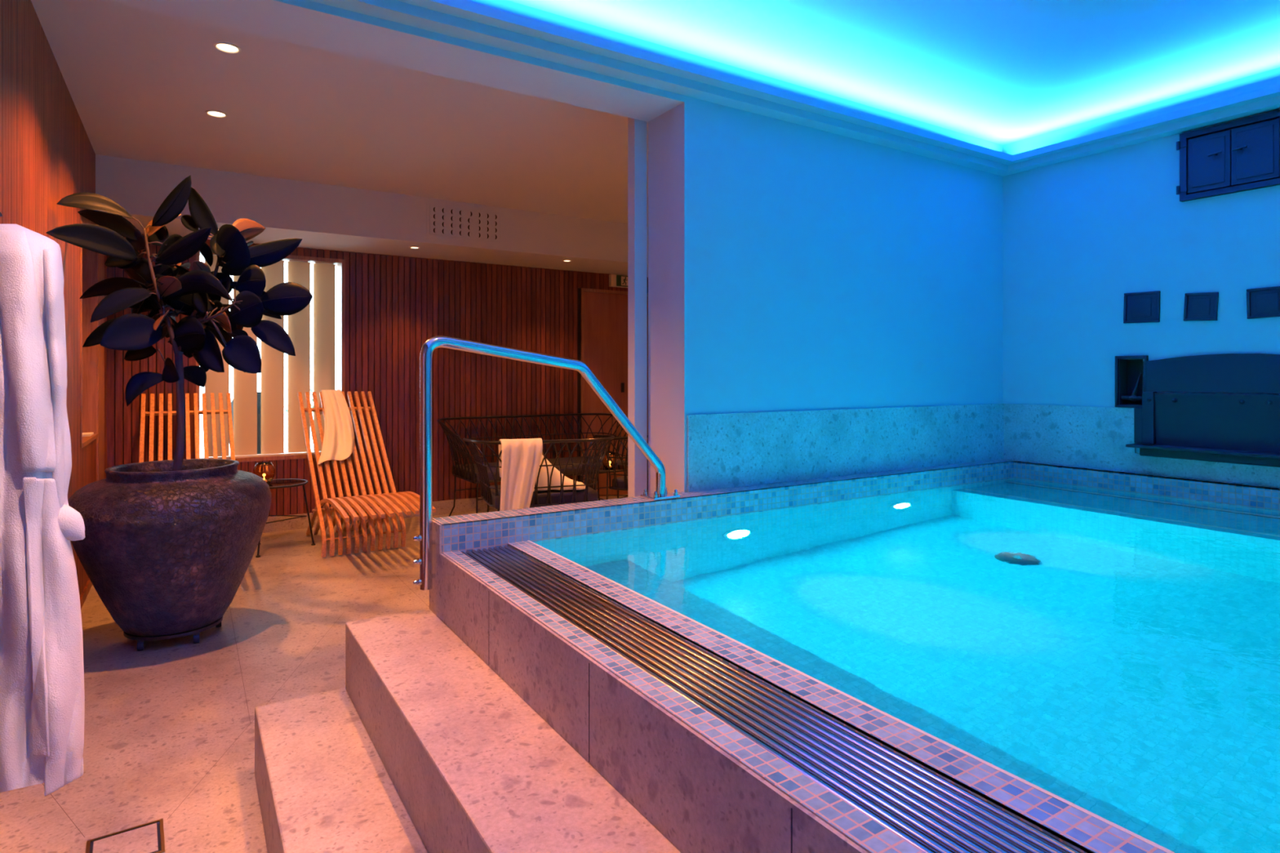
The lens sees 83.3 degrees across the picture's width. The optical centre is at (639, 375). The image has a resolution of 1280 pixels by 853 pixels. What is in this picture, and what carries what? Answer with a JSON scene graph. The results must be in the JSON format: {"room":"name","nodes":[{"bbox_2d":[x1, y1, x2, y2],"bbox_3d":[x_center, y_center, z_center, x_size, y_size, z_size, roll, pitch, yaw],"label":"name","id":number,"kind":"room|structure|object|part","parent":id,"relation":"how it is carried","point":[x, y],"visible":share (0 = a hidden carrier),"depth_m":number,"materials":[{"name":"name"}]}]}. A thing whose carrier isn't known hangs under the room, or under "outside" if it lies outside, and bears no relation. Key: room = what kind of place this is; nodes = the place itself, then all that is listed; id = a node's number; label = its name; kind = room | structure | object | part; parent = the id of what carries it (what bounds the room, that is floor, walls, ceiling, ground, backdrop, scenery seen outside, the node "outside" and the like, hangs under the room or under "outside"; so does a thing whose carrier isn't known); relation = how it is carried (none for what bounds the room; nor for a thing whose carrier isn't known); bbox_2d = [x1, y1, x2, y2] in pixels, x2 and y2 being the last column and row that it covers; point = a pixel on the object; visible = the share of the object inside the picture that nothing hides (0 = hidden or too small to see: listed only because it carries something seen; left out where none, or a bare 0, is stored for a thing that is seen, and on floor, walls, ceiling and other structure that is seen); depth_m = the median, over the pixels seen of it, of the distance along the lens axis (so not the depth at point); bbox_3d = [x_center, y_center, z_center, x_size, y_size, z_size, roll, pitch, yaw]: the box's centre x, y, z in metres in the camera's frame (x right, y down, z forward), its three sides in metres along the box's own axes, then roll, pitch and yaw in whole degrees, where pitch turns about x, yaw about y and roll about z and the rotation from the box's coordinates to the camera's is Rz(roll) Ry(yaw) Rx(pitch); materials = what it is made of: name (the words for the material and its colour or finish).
{"room":"indoor spa pool","nodes":[
{"label":"indoor spa pool","id":0,"kind":"room"},
{"bbox_2d":[0,0,106,596],"bbox_3d":[-1.827,-0.072,1.716,0.280,2.645,8.050,0,0,-32],"label":"wall","id":1,"kind":"structure","parent":0,"point":[47,155],"depth_m":2.98,"materials":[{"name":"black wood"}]},
{"bbox_2d":[80,578,92,608],"bbox_3d":[-2.607,1.225,3.234,0.012,0.050,3.150,0,0,-32],"label":"baseboard","id":2,"kind":"structure","parent":1,"relation":"attached to","point":[85,593],"depth_m":4.03,"materials":[{"name":"brown wood"}]},
{"bbox_2d":[80,220,104,480],"bbox_3d":[-3.443,0.105,4.374,0.208,2.290,1.230,0,0,-32],"label":"trim","id":3,"kind":"structure","parent":1,"relation":"attached to","point":[91,263],"depth_m":4.58,"materials":[{"name":"brown wood"}]},
{"bbox_2d":[82,432,93,436],"bbox_3d":[-3.443,0.367,4.450,0.090,0.012,0.200,0,0,-32],"label":"paper stack","id":4,"kind":"object","parent":3,"relation":"on","point":[84,434],"visible":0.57,"depth_m":4.43,"materials":[{"name":"white paper"}]},
{"bbox_2d":[0,493,627,852],"bbox_3d":[0.383,1.310,3.251,5.295,0.121,8.300,0,0,-32],"label":"floor","id":5,"kind":"structure","parent":0,"point":[169,724],"depth_m":2.86,"materials":[{"name":"stone"}]},
{"bbox_2d":[85,818,164,852],"bbox_3d":[-1.363,1.248,1.907,0.170,0.003,0.170,0,0,-35],"label":"floor drain","id":6,"kind":"object","parent":5,"relation":"on","point":[148,837],"visible":1,"depth_m":1.93,"materials":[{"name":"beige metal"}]},
{"bbox_2d":[138,393,176,462],"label":"slatted chair","id":7,"kind":"object","parent":5,"relation":"on","point":[170,413],"depth_m":5.06,"materials":[{"name":"brown wood"}]},
{"bbox_2d":[123,616,222,651],"bbox_3d":[-2.230,1.217,3.450,0.400,0.066,0.405,0,0,-32],"label":"plant stand","id":8,"kind":"object","parent":5,"relation":"on","point":[217,624],"visible":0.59,"depth_m":3.29,"materials":[{"name":"black paint"}]},
{"bbox_3d":[-2.228,1.191,3.448,0.400,0.014,0.400,0,0,-32],"label":"trolley plate","id":9,"kind":"part","parent":8,"relation":"part of","materials":[{"name":"black paint"}]},
{"bbox_2d":[46,175,312,636],"bbox_3d":[-2.160,0.120,3.448,0.960,2.128,0.951,0,0,-32],"label":"rubber plant","id":10,"kind":"object","parent":8,"relation":"on","point":[167,547],"visible":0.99,"depth_m":3.33,"materials":[{"name":"brown plant"}]},
{"bbox_3d":[-2.229,0.807,3.448,0.826,0.753,0.828,0,0,-32],"label":"pot","id":11,"kind":"part","parent":10,"relation":"part of","materials":[{"name":"ceramic"}]},
{"bbox_3d":[-2.122,-0.111,3.470,0.657,1.276,0.227,0,0,5],"label":"stem","id":12,"kind":"part","parent":10,"relation":"part of","materials":[{"name":"brown plant"}]},
{"bbox_2d":[185,392,235,460],"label":"slatted chair","id":13,"kind":"object","parent":5,"relation":"on","point":[221,411],"depth_m":5.23,"materials":[{"name":"brown wood"}]},
{"bbox_3d":[-3.316,0.275,5.276,0.559,0.030,0.030,0,0,-33],"label":"rail","id":14,"kind":"part","parent":13,"relation":"part of","materials":[{"name":"brown wood"}]},
{"bbox_2d":[255,478,315,557],"bbox_3d":[-2.599,1.012,5.205,0.457,0.477,0.440,0,0,-32],"label":"side table","id":15,"kind":"object","parent":5,"relation":"on","point":[284,482],"visible":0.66,"depth_m":5.26,"materials":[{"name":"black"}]},
{"bbox_3d":[-2.622,1.012,4.980,0.013,0.455,0.082,0,0,2],"label":"table leg","id":16,"kind":"part","parent":15,"relation":"part of","materials":[{"name":"black paint"}]},
{"bbox_2d":[253,462,275,483],"bbox_3d":[-2.692,0.701,5.158,0.145,0.147,0.145,0,0,-32],"label":"candle holder","id":17,"kind":"object","parent":15,"relation":"on","point":[265,470],"visible":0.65,"depth_m":5.11,"materials":[{"name":"orange glass"}]},
{"bbox_3d":[-2.433,1.012,5.278,0.082,0.455,0.013,0,0,-28],"label":"table leg","id":18,"kind":"part","parent":15,"relation":"part of","materials":[{"name":"black paint"}]},
{"bbox_2d":[297,391,435,557],"bbox_3d":[-2.041,0.691,5.244,0.590,1.114,1.652,0,0,-34],"label":"slatted chair","id":19,"kind":"object","parent":5,"relation":"on","point":[377,515],"visible":0.97,"depth_m":5.23,"materials":[{"name":"brown wood"}]},
{"bbox_3d":[-2.445,0.275,5.825,0.559,0.030,0.030,0,0,-34],"label":"rail","id":20,"kind":"part","parent":19,"relation":"part of","materials":[{"name":"brown wood"}]},
{"bbox_2d":[317,390,354,465],"bbox_3d":[-2.387,0.391,5.661,0.259,0.540,0.702,0,0,-23],"label":"bath towel","id":21,"kind":"object","parent":19,"relation":"hanging from","point":[338,443],"visible":0.99,"depth_m":5.59,"materials":[{"name":"white fabric"}]},
{"bbox_3d":[-2.037,1.053,5.228,0.577,0.168,0.351,0,0,-34],"label":"cross rod","id":22,"kind":"part","parent":19,"relation":"part of","materials":[{"name":"brown wood"}]},
{"bbox_2d":[254,608,680,852],"bbox_3d":[0.129,1.035,0.637,0.544,0.430,4.143,0,0,-32],"label":"stone steps","id":23,"kind":"structure","parent":5,"relation":"on","point":[424,748],"depth_m":1.70,"materials":[{"name":"stone"}]},
{"bbox_2d":[436,413,627,515],"bbox_3d":[-0.901,0.816,6.514,1.779,0.874,0.807,0,0,-32],"label":"sofa","id":24,"kind":"object","parent":5,"relation":"on","point":[468,473],"visible":0.64,"depth_m":6.53,"materials":[{"name":"black"}]},
{"bbox_3d":[-1.649,1.065,6.326,0.080,0.377,0.015,0,0,16],"label":"leg","id":25,"kind":"part","parent":24,"relation":"part of","materials":[{"name":"black metal"}]},
{"bbox_3d":[-1.325,1.065,5.811,0.015,0.377,0.080,0,0,10],"label":"leg","id":26,"kind":"part","parent":24,"relation":"part of","materials":[{"name":"black metal"}]},
{"bbox_3d":[-0.901,0.626,6.514,1.779,0.494,0.807,0,0,-32],"label":"seat frame","id":27,"kind":"part","parent":24,"relation":"part of","materials":[{"name":"black metal"}]},
{"bbox_2d":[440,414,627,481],"bbox_3d":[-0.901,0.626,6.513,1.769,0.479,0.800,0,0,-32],"label":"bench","id":28,"kind":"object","parent":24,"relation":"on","point":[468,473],"depth_m":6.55,"materials":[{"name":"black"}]},
{"bbox_2d":[452,455,627,484],"bbox_3d":[-0.863,0.834,6.453,1.476,0.087,0.648,0,0,-32],"label":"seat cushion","id":29,"kind":"object","parent":24,"relation":"on","point":[465,473],"depth_m":6.22,"materials":[{"name":"black fabric"}]},
{"bbox_3d":[-0.408,1.065,7.105,0.015,0.377,0.080,0,0,10],"label":"leg","id":30,"kind":"part","parent":24,"relation":"part of","materials":[{"name":"black metal"}]},
{"bbox_2d":[462,434,614,512],"bbox_3d":[-0.669,0.834,4.917,0.979,0.839,0.657,0,0,-21],"label":"armchair","id":31,"kind":"object","parent":5,"relation":"on","point":[491,495],"visible":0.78,"depth_m":4.77,"materials":[{"name":"black metal"}]},
{"bbox_2d":[498,438,542,511],"bbox_3d":[-0.759,0.676,4.574,0.271,0.547,0.230,0,0,-12],"label":"bath towel","id":32,"kind":"object","parent":31,"relation":"on","point":[521,459],"visible":0.87,"depth_m":4.50,"materials":[{"name":"white fabric"}]},
{"bbox_2d":[488,484,598,509],"bbox_3d":[-0.693,0.824,4.980,0.696,0.087,0.508,0,0,-21],"label":"seat cushion","id":33,"kind":"object","parent":31,"relation":"on","point":[553,497],"depth_m":4.77,"materials":[{"name":"white fabric"}]},
{"bbox_2d":[533,454,585,491],"bbox_3d":[-0.637,0.614,4.833,0.555,0.308,0.205,0,0,-21],"label":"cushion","id":34,"kind":"object","parent":31,"relation":"on","point":[543,477],"visible":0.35,"depth_m":4.79,"materials":[{"name":"white fabric"}]},
{"bbox_2d":[584,464,627,500],"bbox_3d":[-0.245,1.014,6.115,0.463,0.472,0.446,0,0,-32],"label":"side table","id":35,"kind":"object","parent":5,"relation":"on","point":[619,468],"visible":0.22,"depth_m":6.05,"materials":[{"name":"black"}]},
{"bbox_3d":[-0.269,1.014,5.888,0.013,0.450,0.083,0,0,2],"label":"table leg","id":36,"kind":"part","parent":35,"relation":"part of","materials":[{"name":"black paint"}]},
{"bbox_2d":[602,452,617,469],"bbox_3d":[-0.252,0.714,6.005,0.131,0.132,0.131,0,0,-32],"label":"candle holder","id":37,"kind":"object","parent":35,"relation":"on","point":[605,464],"visible":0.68,"depth_m":5.96,"materials":[{"name":"orange glass"}]},
{"bbox_2d":[603,435,648,498],"bbox_3d":[0.209,0.836,5.553,0.687,0.834,0.839,0,0,26],"label":"armchair","id":38,"kind":"object","parent":5,"relation":"on","point":[620,483],"visible":0.15,"depth_m":5.39,"materials":[{"name":"black"}]},
{"bbox_2d":[612,475,648,490],"bbox_3d":[0.153,0.824,5.581,0.548,0.087,0.576,0,0,26],"label":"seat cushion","id":39,"kind":"object","parent":38,"relation":"on","point":[620,483],"depth_m":5.40,"materials":[{"name":"fabric"}]},
{"bbox_2d":[429,458,1016,618],"bbox_3d":[0.760,1.002,3.406,3.470,0.995,0.129,0,0,-32],"label":"ledge","id":40,"kind":"object","parent":5,"relation":"on","point":[481,531],"visible":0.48,"depth_m":2.95,"materials":[{"name":"tile"}]},
{"bbox_2d":[413,335,679,590],"bbox_3d":[-0.315,0.297,2.727,1.074,0.866,0.105,0,0,-32],"label":"handrail","id":41,"kind":"object","parent":40,"relation":"on","point":[426,542],"visible":1,"depth_m":2.47,"materials":[{"name":"silver metal"}]},
{"bbox_3d":[0.084,0.500,2.978,0.130,0.010,0.105,0,0,-32],"label":"flange plate","id":42,"kind":"part","parent":41,"relation":"part of","materials":[{"name":"silver metal"}]},
{"bbox_2d":[440,540,1174,852],"bbox_3d":[0.529,0.923,0.816,0.325,0.654,4.020,0,0,-32],"label":"pool edge","id":43,"kind":"object","parent":5,"relation":"on","point":[705,786],"visible":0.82,"depth_m":1.31,"materials":[{"name":"tile"}]},
{"bbox_2d":[461,545,1081,852],"bbox_3d":[0.521,0.633,0.814,0.175,0.060,4.004,0,0,-32],"label":"grate","id":44,"kind":"object","parent":43,"relation":"on","point":[926,810],"visible":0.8,"depth_m":1.21,"materials":[{"name":"silver metal"}]},
{"bbox_2d":[106,233,648,516],"bbox_3d":[-1.795,-0.072,6.626,5.595,2.645,0.268,0,0,-32],"label":"wall","id":45,"kind":"structure","parent":0,"point":[394,304],"depth_m":6.42,"materials":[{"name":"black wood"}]},
{"bbox_2d":[195,248,345,462],"bbox_3d":[-2.983,-0.145,5.847,1.065,1.650,0.224,0,0,-32],"label":"window","id":46,"kind":"structure","parent":45,"relation":"in","point":[340,264],"depth_m":6.03,"materials":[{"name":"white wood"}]},
{"bbox_2d":[204,254,229,457],"bbox_3d":[-3.307,-0.152,5.625,0.168,1.576,0.022,0,0,-20],"label":"vertical blind","id":47,"kind":"object","parent":46,"relation":"attached to","point":[216,383],"visible":0.17,"depth_m":5.62,"materials":[{"name":"white fabric"}]},
{"bbox_2d":[233,275,257,455],"bbox_3d":[-3.142,-0.152,5.728,0.168,1.576,0.022,0,0,-20],"label":"vertical blind","id":48,"kind":"object","parent":46,"relation":"attached to","point":[245,384],"visible":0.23,"depth_m":5.72,"materials":[{"name":"white fabric"}]},
{"bbox_3d":[-2.976,0.644,5.836,1.015,0.012,0.110,0,0,-32],"label":"sill","id":49,"kind":"part","parent":46,"relation":"part of","materials":[{"name":"white paint"}]},
{"bbox_3d":[-3.012,-0.145,5.894,1.015,1.590,0.006,0,0,-32],"label":"pane","id":50,"kind":"part","parent":46,"relation":"part of","materials":[{"name":"clear glass"}]},
{"bbox_2d":[261,259,284,453],"bbox_3d":[-2.977,-0.152,5.832,0.168,1.576,0.022,0,0,-20],"label":"vertical blind","id":51,"kind":"object","parent":46,"relation":"attached to","point":[272,359],"visible":0.6,"depth_m":5.82,"materials":[{"name":"white fabric"}]},
{"bbox_2d":[288,260,310,452],"bbox_3d":[-2.812,-0.152,5.936,0.168,1.576,0.022,0,0,-20],"label":"vertical blind","id":52,"kind":"object","parent":46,"relation":"attached to","point":[299,272],"visible":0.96,"depth_m":5.92,"materials":[{"name":"white fabric"}]},
{"bbox_2d":[313,262,335,451],"bbox_3d":[-2.647,-0.152,6.039,0.168,1.576,0.022,0,0,-20],"label":"vertical blind","id":53,"kind":"object","parent":46,"relation":"attached to","point":[324,273],"visible":0.79,"depth_m":6.03,"materials":[{"name":"white fabric"}]},
{"bbox_2d":[95,154,648,277],"bbox_3d":[-1.444,-1.218,6.255,5.195,0.355,0.770,0,0,-32],"label":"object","id":54,"kind":"structure","parent":45,"relation":"attached to","point":[325,216],"depth_m":5.43,"materials":[{"name":"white paint"}]},
{"bbox_2d":[262,497,494,533],"bbox_3d":[-2.215,1.190,6.208,3.840,0.120,0.030,0,0,-32],"label":"baseboard","id":55,"kind":"structure","parent":45,"relation":"attached to","point":[444,507],"depth_m":6.30,"materials":[{"name":"stone"}]},
{"bbox_2d":[426,201,502,244],"bbox_3d":[-1.406,-1.225,5.813,0.630,0.270,0.018,0,0,-32],"label":"air vent","id":56,"kind":"object","parent":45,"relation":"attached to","point":[444,220],"visible":1,"depth_m":5.80,"materials":[{"name":"white metal"}]},
{"bbox_2d":[580,288,648,497],"bbox_3d":[-0.240,0.188,7.524,0.905,2.125,0.140,0,0,-32],"label":"door","id":57,"kind":"structure","parent":45,"relation":"in","point":[603,313],"depth_m":7.42,"materials":[{"name":"brown wood"}]},
{"bbox_3d":[-0.181,0.130,7.529,0.030,0.100,0.015,0,0,-32],"label":"lock plate","id":58,"kind":"part","parent":57,"relation":"part of","materials":[{"name":"black paint"}]},
{"bbox_2d":[608,274,627,288],"bbox_3d":[-0.145,-0.971,7.463,0.370,0.122,0.064,0,0,-32],"label":"exit sign","id":59,"kind":"object","parent":45,"relation":"attached to","point":[615,280],"visible":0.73,"depth_m":7.39,"materials":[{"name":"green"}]},
{"bbox_2d":[102,0,1003,497],"bbox_3d":[0.124,-0.013,3.277,4.685,2.765,0.360,0,0,-32],"label":"wall","id":60,"kind":"structure","parent":0,"point":[793,267],"depth_m":3.35,"materials":[{"name":"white paint"}]},
{"bbox_2d":[31,0,1279,226],"bbox_3d":[0.353,-1.445,3.203,5.595,0.100,8.450,0,0,-32],"label":"ceiling","id":61,"kind":"structure","parent":0,"point":[141,84],"depth_m":3.39,"materials":[{"name":"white paint"}]},
{"bbox_2d":[205,110,227,117],"bbox_3d":[-2.256,-1.392,3.836,0.102,0.006,0.102,0,0,-32],"label":"recessed light","id":62,"kind":"object","parent":61,"relation":"in","point":[217,113],"visible":1,"depth_m":3.84,"materials":[{"name":"white paint"}]},
{"bbox_2d":[213,41,240,53],"bbox_3d":[-1.754,-1.392,3.061,0.102,0.006,0.102,0,0,-32],"label":"recessed light","id":63,"kind":"object","parent":61,"relation":"in","point":[224,46],"visible":1,"depth_m":3.06,"materials":[{"name":"white paint"}]},
{"bbox_2d":[1003,67,1279,453],"bbox_3d":[3.330,0.052,2.811,0.250,2.895,4.420,0,0,-32],"label":"wall","id":64,"kind":"structure","parent":0,"point":[1080,234],"depth_m":3.83,"materials":[{"name":"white paint"}]},
{"bbox_2d":[686,403,1279,492],"bbox_3d":[2.301,0.339,1.993,2.363,0.333,4.130,0,0,-32],"label":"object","id":65,"kind":"structure","parent":64,"relation":"attached to","point":[730,450],"depth_m":3.73,"materials":[{"name":"grey stone"}]},
{"bbox_2d":[1123,290,1160,323],"bbox_3d":[2.599,-0.351,3.730,0.012,0.158,0.165,0,1,-32],"label":"hatch","id":66,"kind":"object","parent":64,"relation":"attached to","point":[1139,307],"visible":1,"depth_m":3.73,"materials":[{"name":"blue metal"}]},
{"bbox_3d":[2.600,-0.351,3.731,0.009,0.134,0.141,0,1,-32],"label":"hatch plate","id":67,"kind":"part","parent":66,"relation":"part of","materials":[{"name":"black metal"}]},
{"bbox_2d":[1115,353,1279,467],"bbox_3d":[2.781,0.154,3.427,0.225,0.512,0.948,0,0,-32],"label":"fireplace","id":68,"kind":"object","parent":64,"relation":"attached to","point":[1226,427],"visible":0.99,"depth_m":3.47,"materials":[{"name":"black"}]},
{"bbox_3d":[2.604,0.064,3.789,0.044,0.152,0.131,0,0,-32],"label":"niche lever","id":69,"kind":"part","parent":68,"relation":"part of","materials":[{"name":"black metal"}]},
{"bbox_3d":[2.570,0.034,3.766,0.022,0.272,0.150,0,0,-32],"label":"niche frame","id":70,"kind":"part","parent":68,"relation":"part of","materials":[{"name":"black metal"}]},
{"bbox_3d":[2.610,0.217,3.688,0.038,0.265,0.052,0,0,-32],"label":"post","id":71,"kind":"part","parent":68,"relation":"part of","materials":[{"name":"black metal"}]},
{"bbox_2d":[1125,443,1279,458],"bbox_3d":[2.765,0.361,3.359,0.125,0.014,0.850,0,0,-32],"label":"shelf","id":72,"kind":"object","parent":68,"relation":"attached to","point":[1225,451],"depth_m":3.43,"materials":[{"name":"black metal"}]},
{"bbox_3d":[2.819,-0.009,3.372,0.020,0.187,0.814,0,0,-32],"label":"arched plate","id":73,"kind":"part","parent":68,"relation":"part of","materials":[{"name":"black metal"}]},
{"bbox_3d":[2.821,0.224,3.359,0.030,0.272,0.790,0,0,-32],"label":"plate","id":74,"kind":"part","parent":68,"relation":"part of","materials":[{"name":"black metal"}]},
{"bbox_2d":[1183,292,1218,320],"bbox_3d":[2.735,-0.334,3.512,0.012,0.142,0.142,0,0,-32],"label":"hatch","id":75,"kind":"object","parent":64,"relation":"attached to","point":[1203,306],"visible":1,"depth_m":3.51,"materials":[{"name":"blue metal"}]},
{"bbox_3d":[2.737,-0.334,3.513,0.009,0.112,0.112,0,3,-32],"label":"hatch plate","id":76,"kind":"part","parent":75,"relation":"part of","materials":[{"name":"black metal"}]},
{"bbox_2d":[1176,109,1279,201],"bbox_3d":[2.790,-1.028,3.388,0.051,0.333,0.452,0,0,-32],"label":"upper cabinet","id":77,"kind":"object","parent":64,"relation":"attached to","point":[1243,154],"visible":1,"depth_m":3.40,"materials":[{"name":"black"}]},
{"bbox_3d":[2.745,-1.027,3.474,0.020,0.266,0.171,0,0,-32],"label":"door","id":78,"kind":"part","parent":77,"relation":"part of","materials":[{"name":"wood"}]},
{"bbox_3d":[2.840,-1.027,3.323,0.020,0.266,0.177,0,0,-32],"label":"door","id":79,"kind":"part","parent":77,"relation":"part of","materials":[{"name":"wood"}]},
{"bbox_2d":[1246,285,1279,319],"bbox_3d":[2.871,-0.333,3.296,0.012,0.138,0.149,0,-1,-32],"label":"hatch","id":80,"kind":"object","parent":64,"relation":"attached to","point":[1264,302],"visible":1,"depth_m":3.31,"materials":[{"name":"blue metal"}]},
{"bbox_2d":[1013,460,1279,511],"bbox_3d":[1.970,1.002,1.762,3.170,0.995,3.990,0,0,-32],"label":"ledge","id":81,"kind":"object","parent":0,"point":[1245,495],"visible":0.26,"depth_m":3.62,"materials":[{"name":"tile"}]},
{"bbox_2d":[533,478,1279,852],"bbox_3d":[1.928,0.605,1.781,3.072,0.001,3.863,0,0,-32],"label":"pool water","id":82,"kind":"object","parent":81,"relation":"in","point":[1115,654],"visible":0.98,"depth_m":1.76,"materials":[{"name":"blue liquid"}]},
{"bbox_3d":[2.421,0.052,-0.428,5.235,2.895,0.100,0,0,-32],"label":"wall","id":83,"kind":"structure","parent":0,"visible":0},
{"bbox_2d":[309,0,1279,176],"bbox_3d":[1.317,-1.242,1.376,4.685,0.071,4.130,0,0,-32],"label":"trim","id":84,"kind":"structure","parent":83,"relation":"attached to","point":[465,20],"depth_m":3.16,"materials":[{"name":"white paint"}]},
{"bbox_3d":[-1.403,-0.371,1.462,0.168,0.118,0.060,0,0,-32],"label":"hook rail","id":85,"kind":"object","parent":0,"visible":0},
{"bbox_2d":[0,223,84,796],"bbox_3d":[-1.306,0.307,1.485,0.417,1.253,0.187,0,0,18],"label":"bathrobe","id":86,"kind":"object","parent":85,"relation":"hanging from","point":[42,695],"visible":1,"depth_m":1.40,"materials":[{"name":"white fabric"}]},
{"bbox_3d":[-1.149,0.508,1.422,0.065,0.615,0.093,0,0,2],"label":"panel","id":87,"kind":"part","parent":86,"relation":"part of","materials":[{"name":"white fabric"}]},
{"label":"outside","id":88,"kind":"structure","parent":0,"visible":0},
{"bbox_3d":[-4.244,1.300,8.641,10.000,0.100,5.750,0,0,-32],"label":"floor","id":89,"kind":"structure","parent":88,"visible":0},
{"bbox_2d":[229,391,261,453],"bbox_3d":[-3.405,0.700,6.364,0.397,1.100,0.397,0,0,35],"label":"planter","id":90,"kind":"object","parent":89,"relation":"on","point":[259,393],"visible":0.04,"depth_m":6.21,"materials":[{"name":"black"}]}
]}

